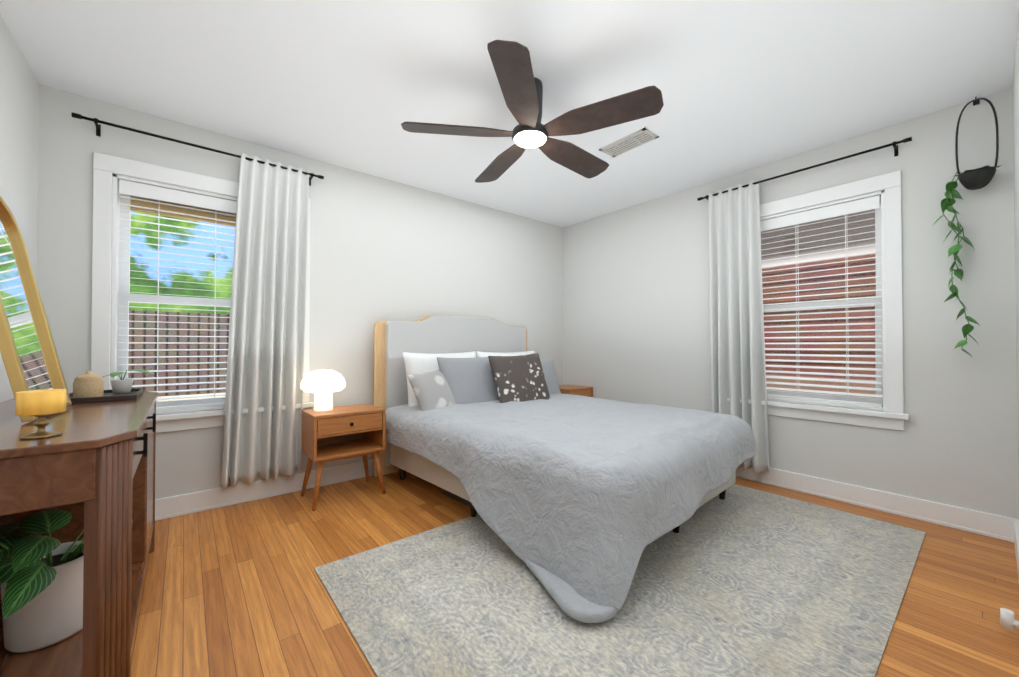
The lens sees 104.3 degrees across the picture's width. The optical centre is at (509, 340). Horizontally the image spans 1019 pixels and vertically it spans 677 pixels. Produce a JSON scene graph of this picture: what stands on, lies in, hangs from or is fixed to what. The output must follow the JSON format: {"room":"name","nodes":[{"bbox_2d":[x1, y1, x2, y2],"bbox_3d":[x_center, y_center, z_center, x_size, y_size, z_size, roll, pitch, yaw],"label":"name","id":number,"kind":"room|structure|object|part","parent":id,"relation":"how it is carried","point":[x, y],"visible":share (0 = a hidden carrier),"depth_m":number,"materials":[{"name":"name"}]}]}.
{"room":"bedroom","nodes":[
{"label":"bedroom","id":0,"kind":"room"},
{"bbox_2d":[0,15,38,401],"bbox_3d":[-1.413,-0.163,0.607,0.200,2.440,4.077,1,-1,-39],"label":"wall","id":1,"kind":"structure","parent":0,"point":[19,95],"depth_m":1.85,"materials":[{"name":"white paint"}]},
{"bbox_2d":[36,84,562,498],"bbox_3d":[-0.999,-0.132,3.452,4.448,2.440,0.200,1,-1,-39],"label":"wall","id":2,"kind":"structure","parent":0,"point":[382,249],"depth_m":3.06,"materials":[{"name":"white paint"}]},
{"bbox_2d":[71,112,323,488],"bbox_3d":[-1.866,-0.154,2.520,1.262,2.165,0.143,1,-1,-39],"label":"curtain","id":3,"kind":"object","parent":2,"relation":"attached to","point":[265,360],"visible":0.98,"depth_m":2.69,"materials":[{"name":"white fabric"}]},
{"bbox_3d":[-1.883,-1.191,2.553,1.262,0.068,0.088,1,-1,-39],"label":"curtain rod","id":4,"kind":"part","parent":3,"relation":"part of","materials":[{"name":"black metal"}]},
{"bbox_2d":[91,152,313,432],"bbox_3d":[-1.945,-0.251,2.617,1.163,1.610,0.215,1,-1,-39],"label":"window","id":5,"kind":"structure","parent":2,"relation":"in","point":[177,209],"depth_m":2.39,"materials":[{"name":"white wood"}]},
{"bbox_3d":[-1.988,-0.255,2.670,0.923,1.370,0.072,1,-1,-39],"label":"window sash","id":6,"kind":"part","parent":5,"relation":"part of","materials":[{"name":"white wood"}]},
{"bbox_2d":[118,179,236,410],"bbox_3d":[-1.936,-0.256,2.607,0.907,1.366,0.062,1,-1,-39],"label":"window blinds","id":7,"kind":"object","parent":5,"relation":"attached to","point":[166,194],"visible":0.71,"depth_m":2.47,"materials":[{"name":"white plastic"}]},
{"bbox_2d":[155,459,373,520],"bbox_3d":[-0.930,1.025,3.354,4.048,0.125,0.020,1,-1,-39],"label":"baseboard","id":8,"kind":"structure","parent":2,"relation":"attached to","point":[182,504],"depth_m":2.67,"materials":[{"name":"white wood"}]},
{"bbox_2d":[0,0,1018,226],"bbox_3d":[0.198,-1.418,2.006,5.248,0.100,4.577,1,-1,-39],"label":"ceiling","id":9,"kind":"structure","parent":0,"point":[743,85],"depth_m":2.02,"materials":[{"name":"white paint"}]},
{"bbox_2d":[401,40,663,182],"bbox_3d":[0.134,-1.213,2.149,1.251,0.306,1.285,1,-1,-39],"label":"ceiling fan","id":10,"kind":"object","parent":9,"relation":"hanging from","point":[521,85],"visible":1,"depth_m":1.97,"materials":[{"name":"brown wood"}]},
{"bbox_3d":[-0.268,-1.097,2.075,0.536,0.047,0.390,1,-1,-39],"label":"blade","id":11,"kind":"part","parent":10,"relation":"part of","materials":[{"name":"brown wood"}]},
{"bbox_3d":[-0.036,-1.093,2.459,0.245,0.047,0.588,1,-1,-39],"label":"blade","id":12,"kind":"part","parent":10,"relation":"part of","materials":[{"name":"brown wood"}]},
{"bbox_3d":[0.043,-1.101,1.737,0.502,0.047,0.445,1,-1,-39],"label":"blade","id":13,"kind":"part","parent":10,"relation":"part of","materials":[{"name":"brown wood"}]},
{"bbox_3d":[0.110,-1.222,2.115,0.194,0.290,0.194,1,-1,-39],"label":"motor","id":14,"kind":"part","parent":10,"relation":"part of","materials":[{"name":"grey"}]},
{"bbox_3d":[0.375,-1.094,2.373,0.593,0.047,0.184,1,-1,-39],"label":"blade","id":15,"kind":"part","parent":10,"relation":"part of","materials":[{"name":"brown wood"}]},
{"bbox_3d":[0.449,-1.099,1.945,0.310,0.047,0.572,1,-1,-39],"label":"blade","id":16,"kind":"part","parent":10,"relation":"part of","materials":[{"name":"brown wood"}]},
{"bbox_2d":[599,128,658,156],"bbox_3d":[0.813,-1.355,2.720,0.170,0.009,0.360,1,-1,-39],"label":"ceiling vent","id":17,"kind":"object","parent":9,"relation":"in","point":[638,138],"visible":1,"depth_m":2.71,"materials":[{"name":"silver metal"}]},
{"bbox_2d":[130,471,1018,676],"bbox_3d":[0.198,1.122,1.978,5.248,0.100,4.577,1,-1,-39],"label":"floor","id":18,"kind":"structure","parent":0,"point":[237,590],"depth_m":1.71,"materials":[{"name":"brown wood"}]},
{"bbox_2d":[0,391,157,676],"bbox_3d":[-1.622,0.661,1.424,0.512,0.810,1.380,1,-1,-39],"label":"console","id":19,"kind":"object","parent":18,"relation":"on","point":[91,468],"visible":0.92,"depth_m":1.07,"materials":[{"name":"brown wood"}]},
{"bbox_2d":[0,196,71,421],"bbox_3d":[-1.641,-0.129,1.321,0.180,0.759,0.340,0,-1,-34],"label":"arched mirror","id":20,"kind":"object","parent":19,"relation":"on","point":[29,355],"visible":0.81,"depth_m":1.35,"materials":[{"name":"gold glass"}]},
{"bbox_3d":[-1.642,-0.127,1.319,0.170,0.717,0.310,1,-1,-39],"label":"glass","id":21,"kind":"part","parent":20,"relation":"part of","materials":[{"name":"white"}]},
{"bbox_2d":[16,389,65,438],"bbox_3d":[-1.233,0.191,1.044,0.083,0.119,0.083,1,-1,-39],"label":"candle holder","id":22,"kind":"object","parent":19,"relation":"on","point":[40,404],"visible":1,"depth_m":1.02,"materials":[{"name":"gold metal"}]},
{"bbox_2d":[0,510,132,652],"bbox_3d":[-1.459,0.718,1.202,0.416,0.366,0.689,1,-1,-39],"label":"potted plant","id":23,"kind":"object","parent":19,"relation":"on","point":[41,581],"visible":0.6,"depth_m":1.16,"materials":[{"name":"green plant"}]},
{"bbox_3d":[-1.418,0.785,1.227,0.200,0.234,0.200,1,-1,-39],"label":"pot","id":24,"kind":"part","parent":23,"relation":"part of","materials":[{"name":"white ceramic"}]},
{"bbox_2d":[69,388,142,402],"bbox_3d":[-1.858,0.249,1.817,0.240,0.021,0.360,1,-1,-39],"label":"tray","id":25,"kind":"object","parent":19,"relation":"on","point":[134,394],"visible":0.69,"depth_m":1.73,"materials":[{"name":"brown wood"}]},
{"bbox_2d":[73,371,103,397],"bbox_3d":[-1.838,0.191,1.730,0.094,0.118,0.094,1,-1,-39],"label":"canister","id":26,"kind":"object","parent":25,"relation":"on","point":[88,384],"visible":0.83,"depth_m":1.70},
{"bbox_2d":[103,369,153,393],"bbox_3d":[-1.843,0.195,1.910,0.162,0.115,0.168,0,-1,36],"label":"plant","id":27,"kind":"object","parent":25,"relation":"on","point":[121,386],"visible":0.98,"depth_m":1.90,"materials":[{"name":"green plant"}]},
{"bbox_3d":[-1.876,0.219,1.919,0.080,0.066,0.080,1,-1,-39],"label":"pot","id":28,"kind":"part","parent":27,"relation":"part of","materials":[{"name":"white ceramic"}]},
{"bbox_3d":[-1.338,0.339,1.466,0.024,0.075,0.490,1,-1,-39],"label":"handle","id":29,"kind":"part","parent":19,"relation":"part of","materials":[{"name":"black metal"}]},
{"bbox_2d":[301,404,385,510],"bbox_3d":[-1.164,0.782,2.787,0.482,0.602,0.352,1,-1,-39],"label":"nightstand","id":30,"kind":"object","parent":18,"relation":"on","point":[346,432],"visible":1,"depth_m":2.72,"materials":[{"name":"brown wood"}]},
{"bbox_2d":[300,369,345,410],"bbox_3d":[-1.290,0.338,2.747,0.284,0.281,0.284,1,-1,-39],"label":"mushroom lamp","id":31,"kind":"object","parent":30,"relation":"on","point":[322,385],"visible":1,"depth_m":2.68,"materials":[{"name":"white glass"}]},
{"bbox_3d":[-1.063,0.555,2.666,0.424,0.105,0.033,1,-1,-39],"label":"drawer","id":32,"kind":"part","parent":30,"relation":"part of","materials":[{"name":"brown wood"}]},
{"bbox_2d":[373,315,756,622],"bbox_3d":[0.265,0.420,2.821,1.885,1.298,2.260,1,-1,-43],"label":"bed","id":33,"kind":"object","parent":18,"relation":"on","point":[578,503],"visible":1,"depth_m":2.10,"materials":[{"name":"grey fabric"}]},
{"bbox_2d":[403,351,475,406],"bbox_3d":[-0.534,0.351,3.277,0.773,0.552,0.212,1,-1,-43],"label":"pillow","id":34,"kind":"object","parent":33,"relation":"on","point":[415,363],"depth_m":3.09,"materials":[{"name":"white fabric"}]},
{"bbox_3d":[-0.419,0.426,3.667,1.700,1.290,0.090,1,-1,-43],"label":"headboard","id":35,"kind":"part","parent":33,"relation":"part of","materials":[{"name":"fabric"}]},
{"bbox_2d":[437,357,498,403],"bbox_3d":[-0.265,0.371,3.252,0.738,0.514,0.256,1,-1,-43],"label":"pillow","id":36,"kind":"object","parent":33,"relation":"on","point":[462,380],"depth_m":3.10,"materials":[{"name":"grey fabric"}]},
{"bbox_2d":[477,351,534,357],"bbox_3d":[0.010,0.357,3.779,0.773,0.552,0.204,1,-1,-43],"label":"pillow","id":37,"kind":"object","parent":33,"relation":"on","point":[480,354],"depth_m":3.71,"materials":[{"name":"white fabric"}]},
{"bbox_2d":[541,360,560,394],"bbox_3d":[0.198,0.401,3.723,0.748,0.454,0.299,1,-1,-43],"label":"pillow","id":38,"kind":"object","parent":33,"relation":"on","point":[548,367],"depth_m":3.79,"materials":[{"name":"grey fabric"}]},
{"bbox_2d":[559,385,592,396],"bbox_3d":[0.642,0.799,4.294,0.407,0.602,0.372,1,-1,-39],"label":"nightstand","id":39,"kind":"object","parent":18,"relation":"on","point":[578,390],"visible":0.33,"depth_m":4.20,"materials":[{"name":"brown wood"}]},
{"bbox_3d":[0.750,0.572,4.165,0.349,0.105,0.033,1,-1,-39],"label":"drawer","id":40,"kind":"part","parent":39,"relation":"part of","materials":[{"name":"brown wood"}]},
{"bbox_2d":[314,484,925,676],"bbox_3d":[0.705,1.068,2.034,2.730,0.007,1.780,1,-1,-39],"label":"rug","id":41,"kind":"object","parent":18,"relation":"on","point":[740,581],"visible":0.73,"depth_m":1.61,"materials":[{"name":"grey carpet"}]},
{"bbox_2d":[563,87,1018,518],"bbox_3d":[1.809,-0.133,3.377,0.200,2.440,3.877,1,-1,-39],"label":"wall","id":42,"kind":"structure","parent":0,"point":[636,313],"depth_m":2.46,"materials":[{"name":"white paint"}]},
{"bbox_2d":[697,137,911,473],"bbox_3d":[2.011,-0.126,2.863,0.139,2.215,1.281,1,-1,-39],"label":"curtain","id":43,"kind":"object","parent":42,"relation":"attached to","point":[737,355],"visible":0.85,"depth_m":3.10,"materials":[{"name":"white fabric"}]},
{"bbox_3d":[2.031,-1.187,2.891,0.088,0.068,1.281,1,-1,-39],"label":"curtain rod","id":44,"kind":"part","parent":43,"relation":"part of","materials":[{"name":"black metal"}]},
{"bbox_2d":[711,170,909,430],"bbox_3d":[2.125,-0.248,2.918,0.215,1.610,1.163,1,-1,-39],"label":"window","id":45,"kind":"structure","parent":42,"relation":"in","point":[893,415],"depth_m":2.60,"materials":[{"name":"white"}]},
{"bbox_2d":[760,195,882,406],"bbox_3d":[2.114,-0.253,2.910,0.062,1.366,0.907,1,-1,-39],"label":"window blinds","id":46,"kind":"object","parent":45,"relation":"attached to","point":[864,204],"visible":0.71,"depth_m":2.77,"materials":[{"name":"white plastic"}]},
{"bbox_3d":[2.178,-0.252,2.962,0.072,1.370,0.923,1,-1,-39],"label":"window sash","id":47,"kind":"part","parent":45,"relation":"part of","materials":[{"name":"white wood"}]},
{"bbox_2d":[736,466,1017,542],"bbox_3d":[1.662,1.025,3.370,0.020,0.125,3.282,1,-1,-39],"label":"baseboard","id":48,"kind":"structure","parent":42,"relation":"attached to","point":[981,523],"depth_m":2.47,"materials":[{"name":"white wood"}]},
{"bbox_2d":[933,97,1001,358],"bbox_3d":[2.544,-0.630,2.202,0.189,1.464,0.269,1,-1,-39],"label":"hanging planter","id":49,"kind":"object","parent":42,"relation":"attached to","point":[978,178],"visible":1,"depth_m":2.21,"materials":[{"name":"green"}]},
{"bbox_2d":[1013,12,1018,497],"bbox_3d":[1.208,-0.162,0.760,4.648,2.440,0.200,1,-1,-39],"label":"wall","id":50,"kind":"structure","parent":0,"point":[1016,131],"depth_m":1.95,"materials":[{"name":"white paint"}]},
{"bbox_2d":[1000,608,1018,630],"bbox_3d":[1.800,1.001,1.417,0.030,0.060,0.056,1,-1,-39],"label":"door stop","id":51,"kind":"structure","parent":50,"relation":"attached to","point":[1008,621],"depth_m":1.42,"materials":[{"name":"white"}]},
{"bbox_2d":[1014,518,1018,579],"bbox_3d":[1.024,0.996,0.735,4.348,0.125,0.016,1,-1,-39],"label":"baseboard","id":52,"kind":"structure","parent":50,"relation":"attached to","point":[1016,532],"depth_m":1.93,"materials":[{"name":"white"}]},
{"label":"outside","id":53,"kind":"structure","parent":0,"visible":0},
{"bbox_2d":[128,211,234,400],"bbox_3d":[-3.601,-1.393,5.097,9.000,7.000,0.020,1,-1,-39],"label":"window glass","id":54,"kind":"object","parent":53,"point":[193,293],"depth_m":4.77,"materials":[{"name":"clear glass"}]},
{"bbox_2d":[761,209,875,397],"bbox_3d":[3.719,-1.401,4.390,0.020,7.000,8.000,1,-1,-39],"label":"window glass","id":55,"kind":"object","parent":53,"point":[826,229],"depth_m":4.54,"materials":[{"name":"clear glass"}]}
]}

